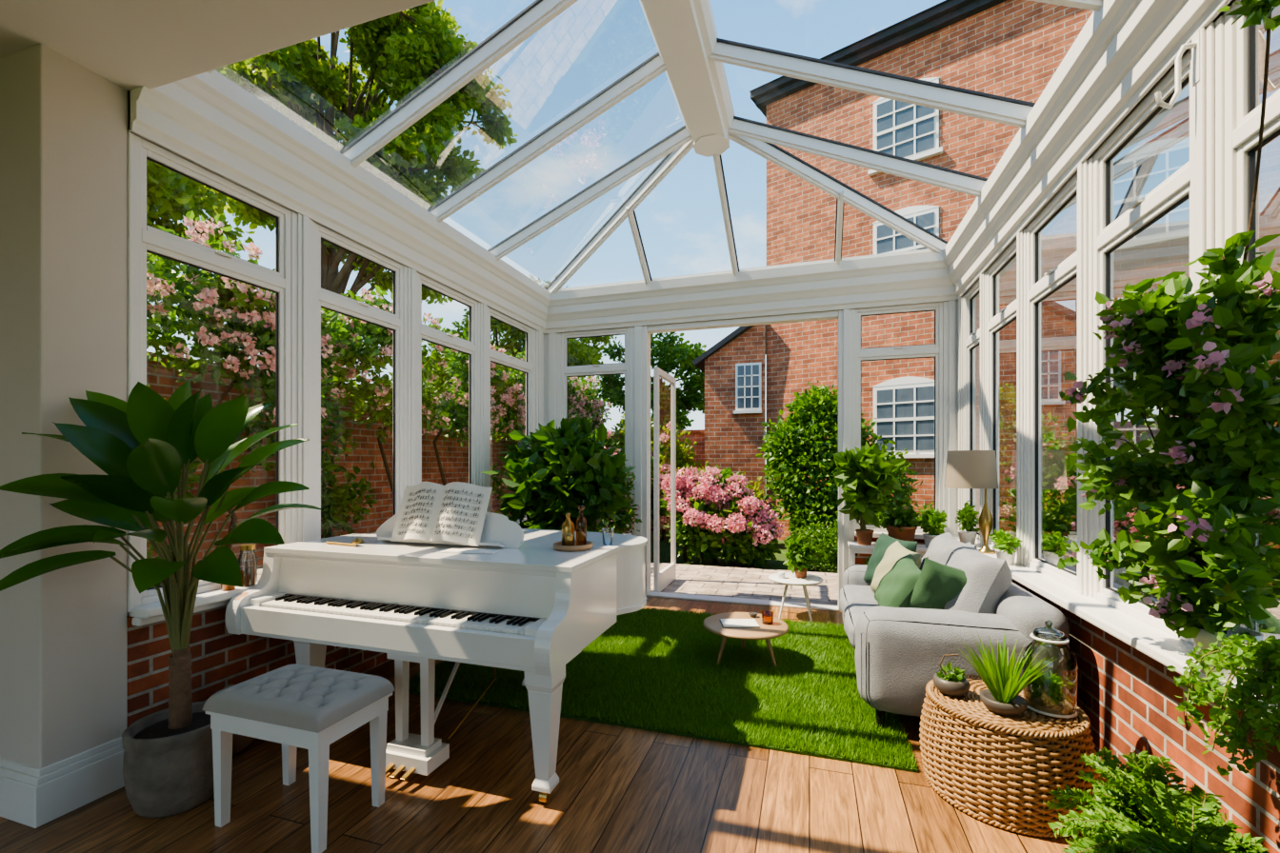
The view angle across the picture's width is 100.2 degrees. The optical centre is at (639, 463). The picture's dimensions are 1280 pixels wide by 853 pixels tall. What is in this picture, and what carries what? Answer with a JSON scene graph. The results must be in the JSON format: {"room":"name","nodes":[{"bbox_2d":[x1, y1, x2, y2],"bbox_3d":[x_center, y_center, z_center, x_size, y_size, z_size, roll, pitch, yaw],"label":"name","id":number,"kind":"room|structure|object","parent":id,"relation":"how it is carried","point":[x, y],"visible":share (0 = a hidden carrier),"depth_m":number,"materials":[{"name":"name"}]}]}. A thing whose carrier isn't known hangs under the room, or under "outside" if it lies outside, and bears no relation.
{"room":"sunroom","nodes":[
{"label":"sunroom","id":0,"kind":"room"},
{"bbox_2d":[0,43,127,768],"bbox_3d":[-2.783,-0.250,2.475,0.700,3.500,0.300,0,0,18],"label":"wall pier","id":1,"kind":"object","parent":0,"point":[64,125],"visible":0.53,"depth_m":2.30,"materials":[{"name":"paint"}]},
{"bbox_2d":[0,737,124,828],"bbox_3d":[-2.777,1.385,2.461,0.720,0.230,0.325,0,0,18],"label":"baseboard","id":2,"kind":"structure","parent":1,"relation":"attached to","point":[30,796],"depth_m":2.27,"materials":[{"name":"white paint"}]},
{"bbox_2d":[0,0,435,91],"bbox_3d":[-1.929,-1.900,0.086,7.070,0.300,4.400,0,0,18],"label":"ceiling","id":3,"kind":"structure","parent":0,"point":[130,44],"depth_m":2.15,"materials":[{"name":"paint"}]},
{"bbox_2d":[127,605,391,727],"bbox_3d":[-1.884,1.113,4.567,0.250,0.775,4.230,0,0,18],"label":"wall","id":4,"kind":"structure","parent":0,"point":[220,658],"depth_m":2.85,"materials":[{"name":"brick"}]},
{"bbox_2d":[127,580,258,626],"bbox_3d":[-1.884,0.723,4.467,0.410,0.085,4.020,0,0,18],"label":"windowsill","id":5,"kind":"object","parent":4,"relation":"attached to","point":[150,613],"visible":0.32,"depth_m":2.72,"materials":[{"name":"white paint"}]},
{"bbox_2d":[220,584,235,591],"bbox_3d":[-2.218,0.633,2.884,0.070,0.090,0.070,0,0,18],"label":"holder","id":6,"kind":"object","parent":5,"relation":"on","point":[224,588],"visible":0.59,"depth_m":2.86,"materials":[{"name":"orange glass"}]},
{"bbox_2d":[238,543,257,586],"bbox_3d":[-2.194,0.567,2.992,0.088,0.223,0.088,0,0,18],"label":"storage jar","id":7,"kind":"object","parent":5,"relation":"on","point":[249,574],"visible":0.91,"depth_m":2.98,"materials":[{"name":"clear glass"}]},
{"bbox_2d":[133,134,290,607],"bbox_3d":[-2.298,-0.440,2.925,0.072,2.240,0.810,0,0,18],"label":"window","id":8,"kind":"structure","parent":4,"relation":"in","point":[147,238],"depth_m":2.88,"materials":[{"name":"white paint"}]},
{"bbox_2d":[127,90,543,612],"bbox_3d":[-1.841,-0.650,4.501,0.192,2.700,4.130,0,0,18],"label":"trim","id":9,"kind":"structure","parent":4,"relation":"attached to","point":[302,228],"depth_m":3.41,"materials":[{"name":"white paint"}]},
{"bbox_2d":[314,222,403,539],"bbox_3d":[-2.007,-0.440,3.845,0.072,2.240,0.800,0,0,18],"label":"window","id":10,"kind":"structure","parent":4,"relation":"in","point":[326,299],"depth_m":3.84,"materials":[{"name":"white paint"}]},
{"bbox_2d":[418,273,477,485],"bbox_3d":[-1.714,-0.440,4.770,0.072,2.240,0.820,0,0,18],"label":"window","id":11,"kind":"structure","parent":4,"relation":"in","point":[427,333],"depth_m":4.92,"materials":[{"name":"white paint"}]},
{"bbox_2d":[488,307,532,523],"bbox_3d":[-1.400,-0.440,5.761,0.072,2.240,0.900,0,0,18],"label":"window","id":12,"kind":"structure","parent":4,"relation":"in","point":[494,356],"depth_m":5.87,"materials":[{"name":"white paint"}]},
{"bbox_2d":[127,69,550,334],"bbox_3d":[-1.697,-1.780,4.455,0.175,0.440,4.130,0,0,18],"label":"trim","id":13,"kind":"structure","parent":0,"point":[207,119],"depth_m":3.33,"materials":[{"name":"white paint"}]},
{"bbox_2d":[0,596,1122,852],"bbox_3d":[-1.440,1.540,2.092,6.790,0.080,8.520,0,0,18],"label":"floor","id":14,"kind":"structure","parent":0,"point":[619,790],"depth_m":2.37,"materials":[{"name":"brown wood"}]},
{"bbox_2d":[0,380,320,819],"bbox_3d":[-1.936,0.547,2.247,1.070,1.905,0.845,0,0,18],"label":"rubber plant","id":15,"kind":"object","parent":14,"relation":"on","point":[143,444],"visible":0.95,"depth_m":2.25,"materials":[{"name":"green plant"}]},
{"bbox_2d":[201,663,395,852],"bbox_3d":[-1.445,1.219,2.293,0.616,0.562,0.394,0,0,18],"label":"stool","id":16,"kind":"object","parent":14,"relation":"on","point":[294,706],"visible":1,"depth_m":2.19,"materials":[{"name":"paint"}]},
{"bbox_2d":[225,512,647,803],"bbox_3d":[-1.038,0.883,3.271,2.010,1.234,1.663,0,0,18],"label":"grand piano","id":17,"kind":"object","parent":14,"relation":"on","point":[530,607],"visible":0.94,"depth_m":2.66,"materials":[{"name":"paint"}]},
{"bbox_2d":[325,541,363,546],"bbox_3d":[-1.695,0.464,3.077,0.312,0.014,0.013,0,0,24],"label":"pen","id":18,"kind":"object","parent":17,"relation":"on","point":[330,543],"visible":1,"depth_m":3.08,"materials":[{"name":"beige wood"}]},
{"bbox_2d":[351,537,364,543],"bbox_3d":[-1.670,0.454,3.172,0.068,0.034,0.068,0,0,18],"label":"brass paperweight","id":19,"kind":"object","parent":17,"relation":"on","point":[358,540],"visible":0.98,"depth_m":3.15,"materials":[{"name":"gold metal"}]},
{"bbox_2d":[390,481,492,546],"bbox_3d":[-1.170,0.282,3.097,0.600,0.352,0.203,0,0,18],"label":"book","id":20,"kind":"object","parent":17,"relation":"on","point":[454,512],"visible":1,"depth_m":3.07,"materials":[{"name":"paper"}]},
{"bbox_2d":[439,548,502,554],"bbox_3d":[-0.903,0.468,2.866,0.300,0.007,0.120,0,0,9],"label":"sheet music","id":21,"kind":"object","parent":17,"relation":"on","point":[450,550],"visible":1,"depth_m":2.84,"materials":[{"name":"paper"}]},
{"bbox_2d":[553,505,593,551],"bbox_3d":[-0.371,0.352,2.970,0.220,0.238,0.220,0,0,18],"label":"tray","id":22,"kind":"object","parent":17,"relation":"on","point":[568,543],"visible":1,"depth_m":2.95,"materials":[{"name":"brown wood"}]},
{"bbox_2d":[601,527,613,545],"bbox_3d":[-0.194,0.439,3.229,0.072,0.096,0.072,0,0,18],"label":"glass tumbler","id":23,"kind":"object","parent":17,"relation":"on","point":[603,536],"visible":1,"depth_m":3.25,"materials":[{"name":"clear glass"}]},
{"bbox_2d":[596,465,641,535],"bbox_3d":[-0.257,0.739,5.843,0.584,1.522,0.390,0,0,18],"label":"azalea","id":24,"kind":"object","parent":14,"relation":"on","point":[615,524],"visible":0.31,"depth_m":5.79,"materials":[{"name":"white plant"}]},
{"bbox_2d":[408,607,919,773],"bbox_3d":[0.222,1.470,4.167,3.158,0.060,2.369,0,0,18],"label":"rug","id":25,"kind":"object","parent":14,"relation":"on","point":[652,670],"visible":0.63,"depth_m":3.49,"materials":[{"name":"green carpet"}]},
{"bbox_2d":[480,416,635,532],"bbox_3d":[-0.722,0.519,5.116,1.464,1.963,1.206,0,0,18],"label":"bush","id":26,"kind":"object","parent":25,"relation":"on","point":[563,470],"visible":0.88,"depth_m":4.87,"materials":[{"name":"plant"}]},
{"bbox_2d":[702,612,788,668],"bbox_3d":[0.793,1.342,4.029,0.630,0.283,0.630,0,0,18],"label":"coffee table","id":27,"kind":"object","parent":25,"relation":"on","point":[711,624],"visible":0.7,"depth_m":3.90,"materials":[{"name":"brown wood"}]},
{"bbox_2d":[719,619,759,628],"bbox_3d":[0.743,1.194,4.003,0.270,0.012,0.188,0,0,0],"label":"open book","id":28,"kind":"object","parent":27,"relation":"on","point":[726,623],"visible":1,"depth_m":3.97,"materials":[{"name":"paper"}]},
{"bbox_2d":[748,612,758,618],"bbox_3d":[0.886,1.184,4.188,0.070,0.032,0.070,0,0,18],"label":"bowl","id":29,"kind":"object","parent":27,"relation":"on","point":[751,614],"visible":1,"depth_m":4.17,"materials":[{"name":"ceramic"}]},
{"bbox_2d":[761,610,773,625],"bbox_3d":[0.958,1.157,4.018,0.084,0.085,0.084,0,0,18],"label":"candle jar","id":30,"kind":"object","parent":27,"relation":"on","point":[767,616],"visible":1,"depth_m":3.99,"materials":[{"name":"orange glass"}]},
{"bbox_2d":[839,532,1069,729],"bbox_3d":[1.921,1.015,3.610,1.056,0.970,1.702,0,0,18],"label":"sofa","id":31,"kind":"object","parent":25,"relation":"on","point":[899,650],"visible":0.71,"depth_m":2.92,"materials":[{"name":"fabric"}]},
{"bbox_2d":[863,533,917,583],"bbox_3d":[1.904,0.760,4.096,0.239,0.410,0.429,0,0,-4],"label":"throw cushion","id":32,"kind":"object","parent":31,"relation":"on","point":[884,541],"visible":0.38,"depth_m":4.14,"materials":[{"name":"green fabric"}]},
{"bbox_2d":[870,540,921,592],"bbox_3d":[1.790,0.770,3.765,0.245,0.403,0.444,0,0,5],"label":"throw cushion","id":33,"kind":"object","parent":31,"relation":"on","point":[894,551],"visible":0.41,"depth_m":3.77,"materials":[{"name":"beige fabric"}]},
{"bbox_2d":[874,554,920,607],"bbox_3d":[1.670,0.800,3.457,0.263,0.393,0.442,0,0,16],"label":"throw cushion","id":34,"kind":"object","parent":31,"relation":"on","point":[894,590],"visible":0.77,"depth_m":3.36,"materials":[{"name":"green fabric"}]},
{"bbox_2d":[906,558,966,609],"bbox_3d":[1.837,0.770,3.217,0.462,0.430,0.229,0,0,13],"label":"throw cushion","id":35,"kind":"object","parent":31,"relation":"on","point":[937,584],"visible":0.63,"depth_m":3.15,"materials":[{"name":"green fabric"}]},
{"bbox_2d":[768,572,823,621],"bbox_3d":[1.524,1.309,5.245,0.516,0.387,0.516,0,0,18],"label":"side table","id":36,"kind":"object","parent":14,"relation":"on","point":[790,579],"visible":0.84,"depth_m":5.15,"materials":[{"name":"white paint"}]},
{"bbox_2d":[778,571,784,579],"bbox_3d":[1.382,1.086,5.227,0.070,0.060,0.070,0,0,18],"label":"teacup","id":37,"kind":"object","parent":36,"relation":"on","point":[781,574],"visible":1,"depth_m":5.20,"materials":[{"name":"white ceramic"}]},
{"bbox_2d":[781,534,823,579],"bbox_3d":[1.587,0.902,5.233,0.406,0.429,0.354,0,0,18],"label":"potted herb","id":38,"kind":"object","parent":36,"relation":"on","point":[800,556],"visible":1,"depth_m":5.21,"materials":[{"name":"plant"}]},
{"bbox_2d":[847,541,928,565],"bbox_3d":[2.422,1.135,5.034,0.860,0.730,0.300,0,0,18],"label":"console table","id":39,"kind":"object","parent":14,"relation":"on","point":[854,548],"visible":0.21,"depth_m":5.00,"materials":[{"name":"white paint"}]},
{"bbox_2d":[862,556,870,564],"bbox_3d":[2.257,1.018,5.088,0.334,0.324,0.266,0,0,18],"label":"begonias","id":40,"kind":"object","parent":39,"relation":"on","point":[868,559],"visible":0.05,"depth_m":5.06,"materials":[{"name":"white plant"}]},
{"bbox_2d":[832,441,905,545],"bbox_3d":[2.143,0.278,5.033,0.631,0.985,0.506,0,0,18],"label":"potted plant","id":41,"kind":"object","parent":39,"relation":"on","point":[865,478],"visible":1,"depth_m":4.98,"materials":[{"name":"plant"}]},
{"bbox_2d":[880,505,922,541],"bbox_3d":[2.455,0.578,5.024,0.340,0.384,0.346,0,0,18],"label":"potted succulent","id":42,"kind":"object","parent":39,"relation":"on","point":[902,524],"visible":0.95,"depth_m":4.94,"materials":[{"name":"green plant"}]},
{"bbox_2d":[920,508,947,547],"bbox_3d":[2.687,0.589,4.923,0.222,0.362,0.314,0,0,0],"label":"ivy","id":43,"kind":"object","parent":39,"relation":"on","point":[933,521],"visible":0.94,"depth_m":4.88,"materials":[{"name":"green plant"}]},
{"bbox_2d":[919,674,1099,838],"bbox_3d":[1.657,1.288,2.449,0.672,0.416,0.672,0,0,-41],"label":"table","id":44,"kind":"object","parent":14,"relation":"on","point":[999,770],"visible":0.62,"depth_m":2.21,"materials":[{"name":"brown wicker"}]},
{"bbox_2d":[932,654,970,697],"bbox_3d":[1.474,0.990,2.533,0.156,0.183,0.156,0,0,18],"label":"potted succulent","id":45,"kind":"object","parent":44,"relation":"on","point":[954,684],"visible":1,"depth_m":2.50,"materials":[{"name":"ceramic"}]},
{"bbox_2d":[954,630,1054,717],"bbox_3d":[1.585,0.914,2.361,0.385,0.337,0.353,0,0,18],"label":"spider plant","id":46,"kind":"object","parent":44,"relation":"on","point":[1002,697],"visible":1,"depth_m":2.31,"materials":[{"name":"green plant"}]},
{"bbox_2d":[1022,620,1078,718],"bbox_3d":[1.808,0.887,2.365,0.196,0.390,0.197,0,0,18],"label":"glass terrarium","id":47,"kind":"object","parent":44,"relation":"on","point":[1051,703],"visible":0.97,"depth_m":2.35,"materials":[{"name":"clear glass"}]},
{"bbox_2d":[1042,746,1269,852],"bbox_3d":[1.606,1.220,1.645,0.569,0.559,0.672,0,0,11],"label":"potted fern","id":48,"kind":"object","parent":14,"relation":"on","point":[1154,817],"visible":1,"depth_m":1.68,"materials":[{"name":"green plant"}]},
{"bbox_2d":[207,0,1101,294],"bbox_3d":[0.354,-2.483,3.900,4.980,1.094,4.450,0,0,18],"label":"glass roof","id":49,"kind":"structure","parent":0,"point":[691,54],"depth_m":3.95,"materials":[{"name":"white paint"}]},
{"bbox_2d":[542,251,957,334],"bbox_3d":[0.924,-1.780,5.700,4.420,0.440,0.175,0,0,18],"label":"trim","id":50,"kind":"structure","parent":0,"point":[918,277],"depth_m":5.57,"materials":[{"name":"white paint"}]},
{"bbox_2d":[593,527,924,564],"bbox_3d":[0.988,1.113,5.902,4.420,0.775,0.250,0,0,18],"label":"wall","id":51,"kind":"structure","parent":0,"point":[860,558],"depth_m":5.38,"materials":[{"name":"brick"}]},
{"bbox_2d":[561,327,629,521],"bbox_3d":[-0.520,-0.440,6.274,0.860,2.240,0.072,0,0,18],"label":"window","id":52,"kind":"structure","parent":51,"relation":"in","point":[568,370],"depth_m":6.24,"materials":[{"name":"white paint"}]},
{"bbox_2d":[653,366,679,592],"bbox_3d":[0.340,0.198,6.616,0.104,2.635,0.880,0,0,18],"label":"door","id":53,"kind":"structure","parent":51,"relation":"in","point":[663,578],"depth_m":6.43,"materials":[{"name":"white paint"}]},
{"bbox_2d":[543,300,958,611],"bbox_3d":[0.970,-0.250,5.846,4.420,3.500,0.188,0,0,18],"label":"trim","id":54,"kind":"structure","parent":51,"relation":"attached to","point":[639,336],"depth_m":5.80,"materials":[{"name":"white paint"}]},
{"bbox_2d":[602,521,958,539],"bbox_3d":[0.980,0.703,5.878,4.420,0.045,0.400,0,0,18],"label":"windowsill","id":55,"kind":"object","parent":51,"relation":"on","point":[875,534],"visible":0.12,"depth_m":5.24,"materials":[{"name":"white paint"}]},
{"bbox_2d":[854,301,942,534],"bbox_3d":[2.549,-0.440,5.302,0.800,2.240,0.072,0,0,18],"label":"window","id":56,"kind":"structure","parent":51,"relation":"in","point":[934,350],"depth_m":5.24,"materials":[{"name":"white paint"}]},
{"bbox_2d":[943,0,1232,299],"bbox_3d":[2.355,-1.780,3.188,0.175,0.440,4.100,0,0,18],"label":"trim","id":57,"kind":"structure","parent":0,"point":[1125,48],"depth_m":2.65,"materials":[{"name":"white paint"}]},
{"bbox_2d":[1154,29,1200,109],"bbox_3d":[1.968,-1.431,1.957,0.139,0.258,0.040,0,0,18],"label":"wall hook","id":58,"kind":"object","parent":57,"relation":"attached to","point":[1194,45],"visible":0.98,"depth_m":1.95,"materials":[{"name":"white paint"}]},
{"bbox_2d":[1011,579,1279,852],"bbox_3d":[1.938,1.113,1.169,0.250,0.775,8.400,0,0,18],"label":"wall","id":59,"kind":"structure","parent":0,"point":[1130,702],"depth_m":2.21,"materials":[{"name":"brick"}]},
{"bbox_2d":[964,279,979,543],"bbox_3d":[2.947,-0.440,4.689,0.072,2.240,0.520,0,0,18],"label":"window","id":60,"kind":"structure","parent":59,"relation":"in","point":[972,297],"depth_m":4.81,"materials":[{"name":"white paint"}]},
{"bbox_2d":[986,240,1016,560],"bbox_3d":[2.727,-0.440,3.993,0.072,2.240,0.700,0,0,18],"label":"window","id":61,"kind":"structure","parent":59,"relation":"in","point":[1001,277],"depth_m":4.08,"materials":[{"name":"white paint"}]},
{"bbox_2d":[1026,174,1077,589],"bbox_3d":[2.472,-0.440,3.188,0.072,2.240,0.730,0,0,18],"label":"window","id":62,"kind":"structure","parent":59,"relation":"in","point":[1051,238],"depth_m":3.24,"materials":[{"name":"white paint"}]},
{"bbox_2d":[958,0,1237,598],"bbox_3d":[1.880,-0.650,1.188,0.192,2.700,8.200,0,0,18],"label":"window frame","id":63,"kind":"structure","parent":59,"relation":"attached to","point":[1210,90],"depth_m":2.74,"materials":[{"name":"white paint"}]},
{"bbox_2d":[953,536,1277,725],"bbox_3d":[1.871,0.723,1.138,0.460,0.085,8.100,0,0,18],"label":"windowsill","id":64,"kind":"object","parent":59,"relation":"attached to","point":[1157,644],"depth_m":2.32,"materials":[{"name":"white paint"}]},
{"bbox_2d":[954,500,979,544],"bbox_3d":[2.758,0.493,4.476,0.217,0.374,0.354,0,0,18],"label":"basil","id":65,"kind":"object","parent":64,"relation":"on","point":[967,515],"visible":0.95,"depth_m":4.43,"materials":[{"name":"green plant"}]},
{"bbox_2d":[944,450,998,554],"bbox_3d":[2.549,0.290,4.123,0.354,0.780,0.354,0,0,18],"label":"table lamp","id":66,"kind":"object","parent":64,"relation":"on","point":[965,469],"visible":0.99,"depth_m":4.01,"materials":[{"name":"beige fabric"}]},
{"bbox_2d":[988,529,1022,565],"bbox_3d":[2.471,0.564,3.627,0.170,0.233,0.266,0,0,18],"label":"parsley","id":67,"kind":"object","parent":64,"relation":"on","point":[1003,541],"visible":0.95,"depth_m":3.58,"materials":[{"name":"green plant"}]},
{"bbox_2d":[1056,0,1279,682],"bbox_3d":[1.768,-0.354,1.809,0.424,2.067,1.236,0,0,18],"label":"plant","id":68,"kind":"object","parent":64,"relation":"on","point":[1208,370],"visible":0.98,"depth_m":1.65,"materials":[{"name":"green plant"}]},
{"bbox_2d":[1166,632,1279,799],"bbox_3d":[1.726,0.674,1.464,0.286,0.434,0.509,0,0,18],"label":"trailing plant","id":69,"kind":"object","parent":64,"relation":"on","point":[1261,655],"visible":1,"depth_m":1.48,"materials":[{"name":"green plant"}]},
{"bbox_2d":[1093,50,1194,644],"bbox_3d":[2.204,-0.440,2.344,0.072,2.240,0.760,0,0,18],"label":"window","id":70,"kind":"structure","parent":59,"relation":"in","point":[1144,173],"depth_m":2.37,"materials":[{"name":"white paint"}]},
{"bbox_2d":[1224,0,1279,671],"bbox_3d":[1.918,-0.440,1.438,0.072,2.240,0.860,0,0,18],"label":"window","id":71,"kind":"structure","parent":59,"relation":"in","point":[1245,49],"depth_m":1.77,"materials":[{"name":"white paint"}]},
{"label":"outside","id":72,"kind":"structure","parent":0,"visible":0},
{"bbox_2d":[650,479,838,573],"bbox_3d":[4.528,1.800,14.300,80.000,0.400,90.000,0,0,18],"label":"ground","id":73,"kind":"structure","parent":72,"point":[664,546],"depth_m":8.86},
{"bbox_2d":[146,159,255,303],"bbox_3d":[-7.371,-1.671,6.199,4.543,6.591,4.657,0,0,18],"label":"tree","id":74,"kind":"object","parent":73,"relation":"on","point":[170,194],"visible":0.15,"depth_m":6.59,"materials":[{"name":"green plant"}]},
{"bbox_2d":[146,351,519,585],"bbox_3d":[-3.033,0.340,8.093,0.330,2.520,10.200,0,0,18],"label":"wall","id":75,"kind":"structure","parent":73,"relation":"on","point":[453,457],"depth_m":6.31,"materials":[{"name":"brick"}]},
{"bbox_2d":[215,0,518,380],"bbox_3d":[-9.091,-7.858,18.189,9.619,18.974,10.037,0,0,-12],"label":"tree","id":76,"kind":"object","parent":73,"relation":"on","point":[403,51],"visible":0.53,"depth_m":16.18,"materials":[{"name":"green plant"}]},
{"bbox_2d":[146,210,611,586],"bbox_3d":[-2.383,-0.090,7.744,1.006,3.856,9.630,0,0,18],"label":"flowering shrub","id":77,"kind":"object","parent":73,"relation":"on","point":[249,329],"visible":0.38,"depth_m":5.28,"materials":[{"name":"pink plant"}]},
{"bbox_2d":[421,274,617,401],"bbox_3d":[-3.842,-2.213,16.682,6.662,7.684,4.588,0,0,13],"label":"tree","id":78,"kind":"object","parent":73,"relation":"on","point":[580,353],"visible":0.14,"depth_m":15.77,"materials":[{"name":"green plant"}]},
{"bbox_2d":[587,417,653,489],"bbox_3d":[-0.565,0.445,9.335,1.646,2.562,1.537,0,0,7],"label":"flowering shrub","id":79,"kind":"object","parent":73,"relation":"on","point":[609,440],"visible":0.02,"depth_m":9.47,"materials":[{"name":"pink plant"}]},
{"bbox_2d":[596,331,706,430],"bbox_3d":[0.738,-1.240,17.156,4.470,5.727,3.524,0,0,35],"label":"tree","id":80,"kind":"object","parent":73,"relation":"on","point":[669,354],"visible":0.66,"depth_m":16.47,"materials":[{"name":"green plant"}]},
{"bbox_2d":[607,429,704,533],"bbox_3d":[0.179,0.415,12.656,2.900,2.370,0.320,0,0,18],"label":"wall","id":81,"kind":"structure","parent":73,"relation":"on","point":[695,435],"depth_m":12.19,"materials":[{"name":"brick"}]},
{"bbox_2d":[611,413,772,540],"bbox_3d":[0.945,0.213,10.953,3.508,3.048,1.194,0,0,23],"label":"shrub","id":82,"kind":"object","parent":73,"relation":"on","point":[664,453],"visible":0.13,"depth_m":10.96,"materials":[{"name":"green plant"}]},
{"bbox_2d":[659,461,783,568],"bbox_3d":[1.222,0.821,8.500,2.129,1.701,1.413,0,0,18],"label":"hydrangea bush","id":83,"kind":"object","parent":73,"relation":"on","point":[715,514],"visible":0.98,"depth_m":8.16,"materials":[{"name":"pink plant"}]},
{"bbox_2d":[692,324,766,505],"bbox_3d":[2.401,-0.781,13.060,1.547,4.762,3.650,0,0,18],"label":"brick house","id":84,"kind":"structure","parent":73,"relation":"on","point":[733,369],"depth_m":11.38,"materials":[{"name":"brick"}]},
{"bbox_2d":[755,380,922,560],"bbox_3d":[3.259,0.157,8.986,2.688,3.240,1.444,0,0,20],"label":"bush","id":85,"kind":"object","parent":73,"relation":"on","point":[806,450],"visible":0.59,"depth_m":8.91,"materials":[{"name":"green plant"}]},
{"bbox_2d":[794,501,934,572],"bbox_3d":[3.460,1.135,7.724,2.519,1.334,0.882,0,0,18],"label":"box hedge","id":86,"kind":"object","parent":73,"relation":"on","point":[830,541],"visible":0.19,"depth_m":7.82,"materials":[{"name":"green plant"}]},
{"bbox_2d":[749,0,1093,540],"bbox_3d":[9.634,-4.350,9.751,13.450,11.900,6.600,0,0,38],"label":"brick house","id":87,"kind":"structure","parent":73,"relation":"on","point":[1010,49],"depth_m":9.71,"materials":[{"name":"brick"}]},
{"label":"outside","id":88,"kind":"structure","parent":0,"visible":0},
{"bbox_2d":[650,562,838,605],"bbox_3d":[0.496,1.570,4.878,5.800,0.100,6.200,0,0,18],"label":"patio","id":89,"kind":"structure","parent":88,"point":[690,579],"depth_m":6.65,"materials":[{"name":"beige stone"}]}
]}

